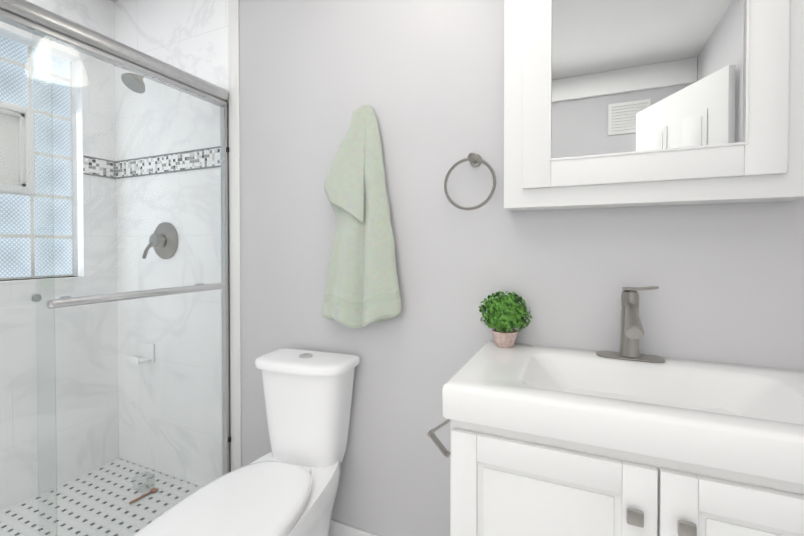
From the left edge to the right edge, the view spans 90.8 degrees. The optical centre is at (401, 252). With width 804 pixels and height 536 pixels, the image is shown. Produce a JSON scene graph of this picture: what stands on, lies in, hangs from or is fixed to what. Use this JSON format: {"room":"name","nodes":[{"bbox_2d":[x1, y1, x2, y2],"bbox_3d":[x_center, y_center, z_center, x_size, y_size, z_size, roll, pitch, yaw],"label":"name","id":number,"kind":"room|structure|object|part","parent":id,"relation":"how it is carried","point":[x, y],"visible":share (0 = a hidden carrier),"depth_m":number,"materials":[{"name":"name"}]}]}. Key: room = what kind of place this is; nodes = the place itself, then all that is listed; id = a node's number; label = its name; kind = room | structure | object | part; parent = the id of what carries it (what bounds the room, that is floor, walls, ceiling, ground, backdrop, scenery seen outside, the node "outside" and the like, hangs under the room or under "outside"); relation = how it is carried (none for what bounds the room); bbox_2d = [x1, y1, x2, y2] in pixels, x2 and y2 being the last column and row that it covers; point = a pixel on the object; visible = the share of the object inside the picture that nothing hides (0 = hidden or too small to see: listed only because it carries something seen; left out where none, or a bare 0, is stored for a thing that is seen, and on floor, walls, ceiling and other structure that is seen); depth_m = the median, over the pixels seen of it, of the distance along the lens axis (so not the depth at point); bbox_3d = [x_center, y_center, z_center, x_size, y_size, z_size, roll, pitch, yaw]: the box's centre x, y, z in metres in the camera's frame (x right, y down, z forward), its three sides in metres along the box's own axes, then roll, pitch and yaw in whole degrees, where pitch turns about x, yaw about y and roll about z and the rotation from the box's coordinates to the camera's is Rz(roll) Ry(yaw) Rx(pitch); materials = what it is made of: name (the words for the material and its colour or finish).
{"room":"bathroom","nodes":[
{"label":"bathroom","id":0,"kind":"room"},
{"bbox_2d":[0,0,118,511],"bbox_3d":[-1.714,-0.078,1.636,0.100,2.400,0.950,0,1,24],"label":"wall","id":1,"kind":"structure","parent":0,"point":[69,447],"depth_m":1.90,"materials":[{"name":"stone"}]},
{"bbox_2d":[0,36,73,279],"bbox_3d":[-1.769,-0.405,1.574,0.044,1.045,0.800,0,1,24],"label":"window","id":2,"kind":"structure","parent":1,"relation":"in","point":[27,134],"depth_m":1.80,"materials":[{"name":"white glass"}]},
{"bbox_3d":[-1.749,-0.454,1.652,0.004,0.324,0.264,0,1,24],"label":"pane","id":3,"kind":"part","parent":2,"relation":"part of","materials":[{"name":"glass"}]},
{"bbox_3d":[-1.736,-0.453,1.646,0.044,0.380,0.320,0,1,24],"label":"frame","id":4,"kind":"part","parent":2,"relation":"part of","materials":[{"name":"white paint"}]},
{"bbox_2d":[0,276,83,283],"bbox_3d":[-1.736,0.124,1.566,0.089,0.012,0.800,0,1,24],"label":"window sill","id":5,"kind":"structure","parent":1,"relation":"on","point":[35,280],"depth_m":1.76,"materials":[{"name":"stone"}]},
{"bbox_2d":[115,0,803,535],"bbox_3d":[-0.139,-0.076,1.503,3.080,2.400,0.100,0,1,24],"label":"wall","id":6,"kind":"structure","parent":0,"point":[423,80],"depth_m":1.40,"materials":[{"name":"paint"}]},
{"bbox_2d":[121,73,144,93],"bbox_3d":[-1.165,-0.791,1.797,0.100,0.145,0.187,0,1,24],"label":"shower head","id":7,"kind":"object","parent":6,"relation":"attached to","point":[135,84],"depth_m":1.74},
{"bbox_2d":[124,341,154,363],"bbox_3d":[-1.279,0.488,1.927,0.130,0.090,0.074,0,1,24],"label":"soap dish","id":8,"kind":"object","parent":6,"relation":"attached to","point":[148,346],"depth_m":1.93,"materials":[{"name":"white ceramic"}]},
{"bbox_2d":[83,146,220,178],"bbox_3d":[-1.148,-0.422,1.815,0.780,0.077,0.150,0,1,24],"label":"trim","id":9,"kind":"structure","parent":6,"relation":"attached to","point":[108,165],"depth_m":1.91,"materials":[{"name":"tile"}]},
{"bbox_2d":[143,222,177,258],"bbox_3d":[-1.143,-0.058,1.856,0.176,0.176,0.080,0,1,24],"label":"shower valve","id":10,"kind":"object","parent":6,"relation":"attached to","point":[160,238],"depth_m":1.86,"materials":[{"name":"silver metal"}]},
{"bbox_2d":[228,0,241,470],"bbox_3d":[-0.719,-0.079,1.705,0.058,2.400,0.006,0,1,24],"label":"trim","id":11,"kind":"structure","parent":6,"relation":"attached to","point":[234,211],"depth_m":1.70,"materials":[{"name":"white paint"}]},
{"bbox_2d":[328,520,377,535],"bbox_3d":[-0.214,1.074,1.491,1.050,0.100,0.010,0,1,24],"label":"baseboard","id":12,"kind":"structure","parent":6,"relation":"attached to","point":[337,529],"depth_m":1.49,"materials":[{"name":"wood"}]},
{"bbox_2d":[321,105,401,327],"bbox_3d":[-0.148,-0.132,1.399,0.321,0.788,0.094,0,1,24],"label":"hanging towel","id":13,"kind":"object","parent":6,"relation":"attached to","point":[362,289],"visible":1,"depth_m":1.38,"materials":[{"name":"green fabric"}]},
{"bbox_2d":[444,153,495,209],"bbox_3d":[0.218,-0.225,1.253,0.165,0.185,0.058,0,1,24],"label":"towel ring","id":14,"kind":"object","parent":6,"relation":"attached to","point":[474,160],"visible":1,"depth_m":1.23,"materials":[{"name":"silver metal"}]},
{"bbox_2d":[504,0,803,210],"bbox_3d":[0.612,-0.508,1.032,0.666,0.764,0.130,0,1,24],"label":"medicine cabinet","id":15,"kind":"object","parent":6,"relation":"attached to","point":[622,103],"visible":1,"depth_m":0.97,"materials":[{"name":"white paint"}]},
{"bbox_2d":[551,0,744,158],"bbox_3d":[0.590,-0.510,0.982,0.410,0.518,0.004,0,1,24],"label":"medicine cabinet mirror","id":16,"kind":"object","parent":15,"relation":"attached to","point":[630,78],"depth_m":0.98,"materials":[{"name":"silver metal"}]},
{"bbox_3d":[-0.611,1.188,0.472,3.080,0.100,2.400,0,1,24],"label":"floor","id":17,"kind":"structure","parent":0,"visible":0},
{"bbox_2d":[0,458,201,535],"bbox_3d":[-1.417,1.101,1.299,0.728,0.050,1.348,0,1,24],"label":"shower floor","id":18,"kind":"structure","parent":17,"relation":"on","point":[78,517],"depth_m":1.69,"materials":[{"name":"tile"}]},
{"bbox_2d":[129,487,157,503],"bbox_3d":[-1.130,1.063,1.735,0.026,0.010,0.112,0,1,24],"label":"razor","id":19,"kind":"object","parent":18,"relation":"on","point":[153,490],"depth_m":1.74,"materials":[{"name":"wood"}]},
{"bbox_2d":[133,472,154,492],"bbox_3d":[-1.174,1.040,1.803,0.070,0.058,0.060,0,1,24],"label":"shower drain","id":20,"kind":"object","parent":18,"relation":"on","point":[151,479],"depth_m":1.81,"materials":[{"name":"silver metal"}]},
{"bbox_2d":[132,348,359,535],"bbox_3d":[-0.451,0.749,1.095,0.358,0.761,0.880,0,1,18],"label":"toilet","id":21,"kind":"object","parent":17,"relation":"on","point":[288,485],"visible":1,"depth_m":1.30,"materials":[{"name":"white ceramic"}]},
{"bbox_2d":[427,341,803,535],"bbox_3d":[0.522,0.707,0.903,0.837,0.850,0.467,0,1,24],"label":"bathroom vanity","id":22,"kind":"object","parent":17,"relation":"on","point":[550,441],"visible":1,"depth_m":0.77,"materials":[{"name":"white paint"}]},
{"bbox_2d":[479,291,531,347],"bbox_3d":[0.306,0.194,1.183,0.155,0.166,0.157,0,1,24],"label":"potted plant","id":23,"kind":"object","parent":22,"relation":"on","point":[503,315],"visible":1,"depth_m":1.15,"materials":[{"name":"green plant"}]},
{"bbox_2d":[596,286,664,362],"bbox_3d":[0.588,0.184,1.016,0.160,0.192,0.136,0,1,24],"label":"faucet","id":24,"kind":"object","parent":22,"relation":"on","point":[632,332],"visible":1,"depth_m":1.03,"materials":[{"name":"silver metal"}]},
{"bbox_3d":[-1.039,1.079,1.128,0.100,0.100,1.348,0,1,24],"label":"shower curb","id":25,"kind":"object","parent":17,"relation":"on","visible":0},
{"bbox_2d":[0,0,230,535],"bbox_3d":[-1.018,0.167,1.107,0.105,1.722,1.346,0,1,24],"label":"shower door","id":26,"kind":"structure","parent":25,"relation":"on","point":[30,17],"depth_m":1.30,"materials":[{"name":"clear glass"}]}
]}

